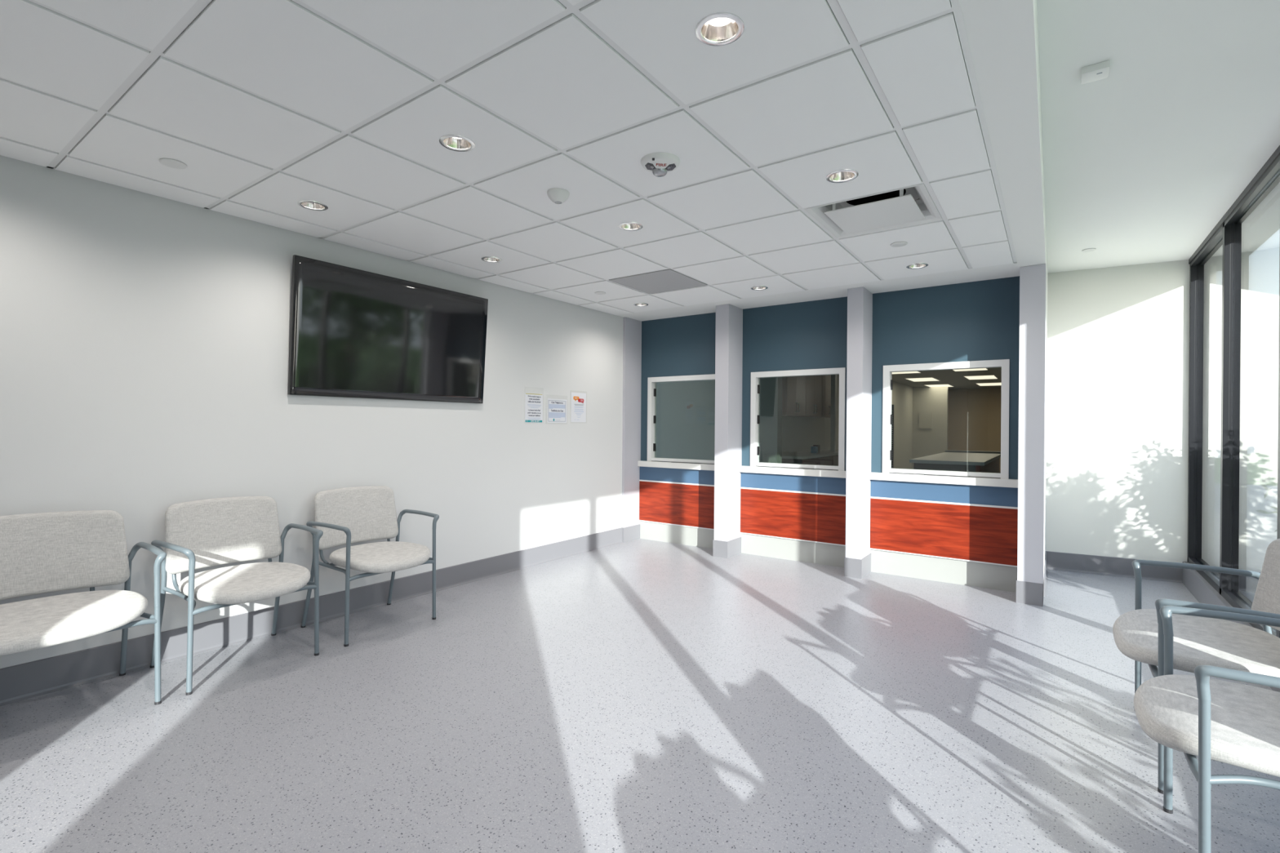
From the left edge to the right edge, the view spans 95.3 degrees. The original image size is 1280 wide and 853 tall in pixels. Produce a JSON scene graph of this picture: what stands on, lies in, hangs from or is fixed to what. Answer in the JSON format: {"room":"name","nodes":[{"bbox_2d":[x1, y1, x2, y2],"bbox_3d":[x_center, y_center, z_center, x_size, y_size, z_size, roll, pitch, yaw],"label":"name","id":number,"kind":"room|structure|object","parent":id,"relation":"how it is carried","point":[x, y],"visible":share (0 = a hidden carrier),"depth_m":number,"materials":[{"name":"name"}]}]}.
{"room":"hospital interior","nodes":[
{"label":"hospital interior","id":0,"kind":"room"},
{"bbox_2d":[0,155,623,668],"bbox_3d":[-1.979,-0.233,3.925,0.150,2.950,6.590,0,0,35],"label":"wall","id":1,"kind":"structure","parent":0,"point":[144,338],"depth_m":3.30,"materials":[{"name":"white paint"}]},
{"bbox_2d":[0,527,622,706],"bbox_3d":[-1.966,1.163,3.814,0.020,0.160,6.135,0,0,35],"label":"baseboard","id":2,"kind":"structure","parent":1,"relation":"attached to","point":[22,682],"depth_m":3.38,"materials":[{"name":"grey rubber"}]},
{"bbox_2d":[287,254,488,403],"bbox_3d":[-1.684,-0.611,4.128,0.082,0.842,1.469,0,0,35],"label":"television","id":3,"kind":"object","parent":1,"relation":"attached to","point":[354,332],"visible":1,"depth_m":3.98,"materials":[{"name":"black plastic"}]},
{"bbox_2d":[524,386,543,422],"bbox_3d":[-0.950,-0.193,5.243,0.005,0.320,0.232,0,0,35],"label":"notice","id":4,"kind":"object","parent":1,"relation":"attached to","point":[534,397],"visible":1,"depth_m":5.24,"materials":[{"name":"white paper"}]},
{"bbox_2d":[546,394,567,424],"bbox_3d":[-0.779,-0.158,5.484,0.004,0.273,0.287,0,0,35],"label":"notice","id":5,"kind":"object","parent":1,"relation":"attached to","point":[556,405],"visible":1,"depth_m":5.47,"materials":[{"name":"white paper"}]},
{"bbox_2d":[570,390,586,423],"bbox_3d":[-0.600,-0.192,5.735,0.006,0.318,0.242,0,0,35],"label":"notice","id":6,"kind":"object","parent":1,"relation":"attached to","point":[578,398],"visible":1,"depth_m":5.73,"materials":[{"name":"white paper"}]},
{"bbox_2d":[0,0,1046,320],"bbox_3d":[-0.333,-1.435,2.855,3.757,0.518,6.440,0,0,35],"label":"ceiling","id":7,"kind":"structure","parent":0,"point":[268,107],"depth_m":2.30,"materials":[{"name":"white tile"}]},
{"bbox_2d":[158,158,186,168],"bbox_3d":[-2.107,-1.187,2.633,0.100,0.010,0.100,0,0,35],"label":"sprinkler cover","id":8,"kind":"object","parent":7,"relation":"attached to","point":[173,163],"visible":1,"depth_m":2.62,"materials":[{"name":"white plastic"}]},
{"bbox_2d":[297,200,328,210],"bbox_3d":[-1.754,-1.207,3.131,0.144,0.049,0.144,0,0,35],"label":"recessed light","id":9,"kind":"object","parent":7,"relation":"in","point":[308,204],"visible":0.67,"depth_m":3.16,"materials":[{"name":"white metal"}]},
{"bbox_2d":[439,133,475,151],"bbox_3d":[-0.759,-1.198,2.425,0.144,0.049,0.144,0,0,35],"label":"recessed light","id":10,"kind":"object","parent":7,"relation":"in","point":[458,143],"visible":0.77,"depth_m":2.46,"materials":[{"name":"white metal"}]},
{"bbox_2d":[480,256,502,262],"bbox_3d":[-1.048,-1.202,4.125,0.144,0.049,0.144,0,0,35],"label":"recessed light","id":11,"kind":"object","parent":7,"relation":"in","point":[487,259],"visible":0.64,"depth_m":4.16,"materials":[{"name":"white metal"}]},
{"bbox_2d":[546,187,569,204],"bbox_3d":[-0.411,-1.151,2.933,0.113,0.052,0.113,0,0,35],"label":"smoke detector","id":12,"kind":"object","parent":7,"relation":"attached to","point":[557,195],"visible":1,"depth_m":2.90,"materials":[{"name":"white plastic"}]},
{"bbox_2d":[594,291,605,294],"bbox_3d":[-0.350,-1.175,5.136,0.100,0.010,0.100,0,0,35],"label":"sprinkler cover","id":13,"kind":"object","parent":7,"relation":"attached to","point":[597,292],"visible":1,"depth_m":5.12,"materials":[{"name":"white plastic"}]},
{"bbox_2d":[618,222,643,231],"bbox_3d":[-0.054,-1.194,3.420,0.144,0.049,0.144,0,0,35],"label":"recessed light","id":14,"kind":"object","parent":7,"relation":"in","point":[629,226],"visible":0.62,"depth_m":3.46,"materials":[{"name":"white"}]},
{"bbox_2d":[633,302,648,306],"bbox_3d":[0.009,-1.195,5.617,0.144,0.049,0.144,0,0,35],"label":"recessed light","id":15,"kind":"object","parent":7,"relation":"in","point":[635,304],"visible":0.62,"depth_m":5.65,"materials":[{"name":"white metal"}]},
{"bbox_2d":[608,268,707,293],"bbox_3d":[0.154,-1.178,4.767,0.582,0.011,0.582,0,0,35],"label":"ceiling vent","id":16,"kind":"object","parent":7,"relation":"in","point":[665,280],"visible":0.97,"depth_m":4.74,"materials":[{"name":"grey metal"}]},
{"bbox_2d":[640,151,679,177],"bbox_3d":[0.090,-1.147,2.580,0.174,0.050,0.174,0,0,-3],"label":"fire alarm strobe","id":17,"kind":"object","parent":7,"relation":"attached to","point":[660,163],"visible":1,"depth_m":2.55,"materials":[{"name":"white plastic"}]},
{"bbox_2d":[695,12,744,45],"bbox_3d":[0.235,-1.190,1.720,0.144,0.049,0.144,0,0,35],"label":"recessed light","id":18,"kind":"object","parent":7,"relation":"in","point":[718,28],"visible":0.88,"depth_m":1.75,"materials":[{"name":"white metal"}]},
{"bbox_2d":[751,285,768,290],"bbox_3d":[1.004,-1.187,4.912,0.144,0.049,0.144,0,0,35],"label":"recessed light","id":19,"kind":"object","parent":7,"relation":"in","point":[757,287],"visible":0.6,"depth_m":4.95,"materials":[{"name":"white"}]},
{"bbox_2d":[826,168,858,182],"bbox_3d":[0.940,-1.185,2.715,0.144,0.049,0.144,0,0,35],"label":"recessed light","id":20,"kind":"object","parent":7,"relation":"in","point":[842,175],"visible":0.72,"depth_m":2.75,"materials":[{"name":"white metal"}]},
{"bbox_2d":[804,182,942,238],"bbox_3d":[1.294,-1.276,3.212,0.586,0.228,0.586,0,0,35],"label":"ceiling vent","id":21,"kind":"object","parent":7,"relation":"in","point":[898,207],"visible":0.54,"depth_m":3.24,"materials":[{"name":"white plastic"}]},
{"bbox_2d":[890,241,907,247],"bbox_3d":[1.645,-1.159,3.709,0.100,0.010,0.100,0,0,35],"label":"sprinkler cover","id":22,"kind":"object","parent":7,"relation":"attached to","point":[897,244],"visible":1,"depth_m":3.70,"materials":[{"name":"white plastic"}]},
{"bbox_2d":[906,262,928,268],"bbox_3d":[1.998,-1.179,4.206,0.144,0.049,0.144,0,0,35],"label":"recessed light","id":23,"kind":"object","parent":7,"relation":"in","point":[918,265],"visible":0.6,"depth_m":4.23,"materials":[{"name":"white"}]},
{"bbox_2d":[0,538,1279,852],"bbox_3d":[-0.821,1.314,1.448,4.827,0.120,11.800,0,0,35],"label":"floor","id":24,"kind":"structure","parent":0,"point":[639,695],"depth_m":2.42,"materials":[{"name":"plastic"}]},
{"bbox_2d":[0,510,166,705],"bbox_3d":[-2.534,0.818,2.440,0.635,0.849,0.811,0,0,35],"label":"chair","id":25,"kind":"object","parent":24,"relation":"on","point":[41,553],"visible":1,"depth_m":2.60,"materials":[{"name":"fabric"}]},
{"bbox_2d":[150,496,323,695],"bbox_3d":[-2.093,0.821,3.063,0.635,0.849,0.666,0,0,35],"label":"chair","id":26,"kind":"object","parent":24,"relation":"on","point":[210,532],"visible":0.98,"depth_m":3.08,"materials":[{"name":"grey fabric"}]},
{"bbox_2d":[301,485,439,646],"bbox_3d":[-1.666,0.823,3.665,0.635,0.849,0.666,0,0,35],"label":"chair","id":27,"kind":"object","parent":24,"relation":"on","point":[347,516],"visible":0.94,"depth_m":3.68,"materials":[{"name":"fabric"}]},
{"bbox_2d":[622,316,641,542],"bbox_3d":[-0.089,0.036,6.432,0.036,2.437,0.311,0,0,35],"label":"column","id":28,"kind":"structure","parent":24,"relation":"on","point":[632,328],"depth_m":6.41,"materials":[{"name":"grey paint"}]},
{"bbox_2d":[637,460,714,548],"bbox_3d":[0.433,0.823,6.212,1.092,0.872,0.056,0,0,35],"label":"reception counter","id":29,"kind":"object","parent":24,"relation":"on","point":[677,500],"depth_m":6.25,"materials":[{"name":"red wood"}]},
{"bbox_2d":[712,303,742,558],"bbox_3d":[0.871,0.044,5.751,0.155,2.437,0.311,0,0,35],"label":"column","id":30,"kind":"structure","parent":24,"relation":"on","point":[726,543],"depth_m":5.65,"materials":[{"name":"grey paint"}]},
{"bbox_2d":[739,466,845,568],"bbox_3d":[1.449,0.832,5.492,1.108,0.872,0.056,0,0,35],"label":"reception counter","id":31,"kind":"object","parent":24,"relation":"on","point":[794,514],"depth_m":5.50,"materials":[{"name":"red wood"}]},
{"bbox_2d":[844,286,872,578],"bbox_3d":[1.888,0.053,5.030,0.142,2.437,0.311,0,0,35],"label":"column","id":32,"kind":"structure","parent":24,"relation":"on","point":[857,560],"depth_m":4.92,"materials":[{"name":"grey paint"}]},
{"bbox_2d":[869,471,1017,592],"bbox_3d":[2.454,0.840,4.779,1.093,0.872,0.056,0,0,35],"label":"reception counter","id":33,"kind":"object","parent":24,"relation":"on","point":[963,531],"depth_m":4.76,"materials":[{"name":"red wood"}]},
{"bbox_2d":[1016,263,1046,606],"bbox_3d":[2.895,0.061,4.316,0.161,2.437,0.311,0,0,35],"label":"column","id":34,"kind":"structure","parent":24,"relation":"on","point":[1033,278],"depth_m":4.19,"materials":[{"name":"grey paint"}]},
{"bbox_2d":[1112,538,1279,794],"bbox_3d":[2.198,0.855,2.204,0.635,0.849,0.811,0,0,35],"label":"chair","id":35,"kind":"object","parent":24,"relation":"on","point":[1138,633],"visible":0.84,"depth_m":2.21,"materials":[{"name":"grey"}]},
{"bbox_2d":[1133,605,1279,852],"bbox_3d":[1.752,0.852,1.574,0.635,0.849,0.666,0,0,35],"label":"chair","id":36,"kind":"object","parent":24,"relation":"on","point":[1203,717],"visible":1,"depth_m":1.57,"materials":[{"name":"grey fabric"}]},
{"bbox_2d":[656,377,782,463],"bbox_3d":[0.897,0.034,7.989,2.130,2.455,0.150,0,0,35],"label":"wall partition","id":37,"kind":"structure","parent":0,"point":[686,410],"depth_m":7.98,"materials":[{"name":"grey paint"}]},
{"bbox_2d":[640,275,1019,479],"bbox_3d":[1.431,-0.208,5.620,3.752,2.950,0.120,0,0,35],"label":"wall","id":38,"kind":"structure","parent":0,"point":[978,320],"depth_m":5.11,"materials":[{"name":"blue paint"}]},
{"bbox_2d":[647,373,715,463],"bbox_3d":[0.480,-0.077,6.254,0.919,0.929,0.115,0,0,35],"label":"window","id":39,"kind":"structure","parent":38,"relation":"in","point":[651,381],"depth_m":6.46,"materials":[{"name":"white metal"}]},
{"bbox_2d":[673,462,702,463],"bbox_3d":[0.503,0.384,6.232,0.330,0.005,0.110,0,0,35],"label":"tray","id":40,"kind":"object","parent":39,"relation":"on","point":[673,462],"depth_m":6.15,"materials":[{"name":"silver plastic"}]},
{"bbox_2d":[750,367,845,471],"bbox_3d":[1.488,-0.069,5.538,0.916,0.929,0.115,0,0,35],"label":"window","id":41,"kind":"structure","parent":38,"relation":"in","point":[755,376],"depth_m":5.54,"materials":[{"name":"white metal"}]},
{"bbox_2d":[781,466,818,469],"bbox_3d":[1.512,0.393,5.516,0.330,0.005,0.110,0,0,35],"label":"tray","id":42,"kind":"object","parent":41,"relation":"on","point":[805,468],"depth_m":5.46,"materials":[{"name":"silver plastic"}]},
{"bbox_2d":[882,359,1009,479],"bbox_3d":[2.502,-0.060,4.819,0.927,0.929,0.115,0,0,35],"label":"window","id":43,"kind":"structure","parent":38,"relation":"in","point":[1004,364],"depth_m":4.78,"materials":[{"name":"white metal"}]},
{"bbox_2d":[924,474,969,477],"bbox_3d":[2.526,0.401,4.797,0.330,0.005,0.110,0,0,35],"label":"tray","id":44,"kind":"object","parent":43,"relation":"on","point":[952,475],"depth_m":4.74,"materials":[{"name":"silver plastic"}]},
{"bbox_2d":[782,374,912,469],"bbox_3d":[5.047,0.054,13.045,0.150,2.470,12.900,0,0,35],"label":"wall","id":45,"kind":"structure","parent":0,"point":[798,433],"depth_m":11.10,"materials":[{"name":"grey paint"}]},
{"bbox_2d":[782,376,805,416],"bbox_3d":[2.126,-0.560,8.469,0.370,0.800,0.746,0,0,35],"label":"upper cabinet","id":46,"kind":"object","parent":45,"relation":"attached to","point":[793,388],"visible":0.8,"depth_m":8.29,"materials":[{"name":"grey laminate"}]},
{"bbox_2d":[798,375,822,417],"bbox_3d":[2.559,-0.557,9.081,0.370,0.800,0.746,0,0,35],"label":"upper cabinet","id":47,"kind":"object","parent":45,"relation":"attached to","point":[813,383],"visible":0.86,"depth_m":8.99,"materials":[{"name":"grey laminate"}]},
{"bbox_2d":[814,374,831,417],"bbox_3d":[2.993,-0.554,9.693,0.370,0.800,0.746,0,0,35],"label":"upper cabinet","id":48,"kind":"object","parent":45,"relation":"attached to","point":[826,380],"visible":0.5,"depth_m":9.48,"materials":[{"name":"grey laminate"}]},
{"bbox_2d":[911,386,948,469],"bbox_3d":[8.325,0.076,16.758,0.900,2.470,0.150,0,0,35],"label":"wall","id":49,"kind":"structure","parent":0,"point":[926,442],"depth_m":16.68,"materials":[{"name":"grey paint"}]},
{"bbox_2d":[919,412,932,428],"bbox_3d":[8.190,-0.175,16.738,0.340,0.470,0.038,0,0,35],"label":"whiteboard","id":50,"kind":"object","parent":49,"relation":"attached to","point":[925,418],"visible":1,"depth_m":16.72,"materials":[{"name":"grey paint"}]},
{"bbox_2d":[892,367,1001,389],"bbox_3d":[5.330,-1.236,11.968,4.740,0.145,14.740,0,0,35],"label":"ceiling","id":51,"kind":"structure","parent":0,"point":[956,379],"depth_m":14.02,"materials":[{"name":"grey paint"}]},
{"bbox_2d":[892,371,921,373],"bbox_3d":[5.436,-1.155,12.162,0.600,0.014,1.130,0,0,35],"label":"recessed light","id":52,"kind":"object","parent":51,"relation":"in","point":[902,372],"visible":0.24,"depth_m":12.43,"materials":[{"name":"white plastic"}]},
{"bbox_2d":[904,377,940,382],"bbox_3d":[6.883,-1.145,14.201,0.600,0.014,1.130,0,0,35],"label":"recessed light","id":53,"kind":"object","parent":51,"relation":"in","point":[918,379],"visible":1,"depth_m":14.08,"materials":[{"name":"white plastic"}]},
{"bbox_2d":[906,377,937,381],"bbox_3d":[6.883,-1.144,14.201,0.580,0.008,1.110,0,0,35],"label":"diffuser","id":54,"kind":"object","parent":53,"relation":"attached to","point":[909,379],"depth_m":14.09,"materials":[{"name":"white plastic"}]},
{"bbox_2d":[924,383,954,386],"bbox_3d":[8.329,-1.136,16.240,0.600,0.014,1.130,0,0,35],"label":"recessed light","id":55,"kind":"object","parent":51,"relation":"in","point":[940,384],"visible":0.81,"depth_m":16.15,"materials":[{"name":"white"}]},
{"bbox_2d":[926,384,953,386],"bbox_3d":[8.329,-1.135,16.240,0.580,0.008,1.110,0,0,35],"label":"diffuser","id":56,"kind":"object","parent":55,"relation":"attached to","point":[929,385],"depth_m":16.17,"materials":[{"name":"white plastic"}]},
{"bbox_2d":[952,368,988,371],"bbox_3d":[6.439,-1.146,11.450,0.600,0.014,1.130,0,0,35],"label":"recessed light","id":57,"kind":"object","parent":51,"relation":"in","point":[976,369],"visible":0.41,"depth_m":11.77,"materials":[{"name":"white"}]},
{"bbox_2d":[963,374,998,379],"bbox_3d":[7.886,-1.137,13.489,0.600,0.014,1.130,0,0,35],"label":"recessed light","id":58,"kind":"object","parent":51,"relation":"in","point":[982,376],"visible":1,"depth_m":13.46,"materials":[{"name":"white plastic"}]},
{"bbox_2d":[975,382,1001,386],"bbox_3d":[9.332,-1.127,15.528,0.600,0.014,1.130,0,0,35],"label":"recessed light","id":59,"kind":"object","parent":51,"relation":"in","point":[991,384],"visible":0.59,"depth_m":15.44,"materials":[{"name":"white plastic"}]},
{"bbox_2d":[947,387,1001,471],"bbox_3d":[9.511,0.084,17.878,4.740,2.470,0.150,0,0,35],"label":"wall","id":60,"kind":"structure","parent":0,"point":[974,415],"depth_m":17.45,"materials":[{"name":"beige paint"}]},
{"bbox_2d":[1043,252,1047,587],"bbox_3d":[3.308,-0.193,4.895,0.160,2.950,1.110,0,0,35],"label":"wall","id":61,"kind":"structure","parent":0,"point":[1046,252],"depth_m":4.76,"materials":[{"name":"white paint"}]},
{"bbox_2d":[1043,551,1048,596],"bbox_3d":[3.362,1.203,4.832,0.020,0.160,1.060,0,0,35],"label":"baseboard","id":62,"kind":"structure","parent":61,"relation":"attached to","point":[1046,570],"depth_m":4.62,"materials":[{"name":"grey rubber"}]},
{"bbox_2d":[1045,259,1190,563],"bbox_3d":[4.161,-0.186,5.095,1.270,2.950,0.155,0,0,28],"label":"wall","id":63,"kind":"structure","parent":0,"point":[1118,336],"depth_m":5.03,"materials":[{"name":"white paint"}]},
{"bbox_2d":[1046,551,1182,582],"bbox_3d":[4.070,1.208,5.041,0.938,0.160,0.020,0,0,28],"label":"baseboard","id":64,"kind":"structure","parent":63,"relation":"attached to","point":[1064,562],"depth_m":5.06,"materials":[{"name":"grey rubber"}]},
{"bbox_2d":[1036,0,1279,273],"bbox_3d":[0.414,-1.546,0.738,2.330,0.280,11.750,0,0,35],"label":"ceiling","id":65,"kind":"structure","parent":0,"point":[1142,161],"depth_m":2.64,"materials":[{"name":"white paint"}]},
{"bbox_2d":[1081,248,1096,252],"bbox_3d":[3.518,-1.383,4.573,0.090,0.010,0.090,0,0,35],"label":"sprinkler cover","id":66,"kind":"object","parent":65,"relation":"attached to","point":[1088,249],"visible":1,"depth_m":4.56,"materials":[{"name":"white plastic"}]},
{"bbox_2d":[1080,60,1109,84],"bbox_3d":[1.777,-1.383,2.280,0.086,0.029,0.086,0,0,35],"label":"ceiling sensor","id":67,"kind":"object","parent":65,"relation":"attached to","point":[1098,71],"visible":1,"depth_m":2.26,"materials":[{"name":"white plastic"}]},
{"bbox_3d":[5.310,1.352,11.970,4.740,0.119,14.740,0,0,35],"label":"floor","id":68,"kind":"structure","parent":0,"visible":0},
{"bbox_2d":[782,455,838,466],"bbox_3d":[2.671,0.816,9.032,0.618,0.755,2.590,0,0,35],"label":"base cabinet","id":69,"kind":"object","parent":68,"relation":"on","point":[833,460],"visible":0.13,"depth_m":8.28,"materials":[{"name":"grey laminate"}]},
{"bbox_2d":[782,449,838,459],"bbox_3d":[2.680,0.420,9.022,0.648,0.036,2.700,0,0,35],"label":"countertop","id":70,"kind":"structure","parent":69,"relation":"on","point":[803,455],"depth_m":8.42,"materials":[{"name":"white"}]},
{"bbox_2d":[810,444,820,453],"bbox_3d":[2.661,0.341,8.845,0.080,0.120,0.190,0,0,35],"label":"desk tidy","id":71,"kind":"object","parent":70,"relation":"on","point":[815,448],"visible":0.98,"depth_m":8.79,"materials":[{"name":"blue plastic"}]},
{"bbox_2d":[810,446,817,453],"bbox_3d":[2.629,0.351,8.801,0.080,0.100,0.080,0,0,35],"label":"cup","id":72,"kind":"object","parent":71,"relation":"on","point":[813,449],"depth_m":8.77,"materials":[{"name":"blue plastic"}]},
{"bbox_2d":[830,374,836,451],"bbox_3d":[3.144,-0.394,9.475,0.070,1.596,0.070,0,0,35],"label":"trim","id":73,"kind":"structure","parent":70,"relation":"on","point":[833,377],"depth_m":9.45,"materials":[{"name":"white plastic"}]},
{"bbox_2d":[891,404,893,468],"bbox_3d":[4.312,0.456,9.970,0.035,1.660,0.044,0,0,35],"label":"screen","id":74,"kind":"object","parent":68,"relation":"on","point":[892,406],"visible":0.6,"depth_m":9.95,"materials":[{"name":"black plastic"}]},
{"bbox_2d":[909,449,1000,473],"bbox_3d":[4.526,0.839,8.213,0.800,0.900,3.020,0,0,35],"label":"office desk","id":75,"kind":"object","parent":68,"relation":"on","point":[948,460],"visible":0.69,"depth_m":7.23,"materials":[{"name":"white"}]},
{"bbox_3d":[-0.832,-0.218,-2.835,0.170,2.950,4.490,0,0,35],"label":"wall","id":76,"kind":"structure","parent":0,"visible":0},
{"bbox_2d":[1182,145,1279,692],"bbox_3d":[2.526,-0.056,1.900,0.170,2.669,7.120,0,0,35],"label":"window","id":77,"kind":"structure","parent":76,"relation":"in","point":[1233,462],"depth_m":3.71,"materials":[{"name":"black metal"}]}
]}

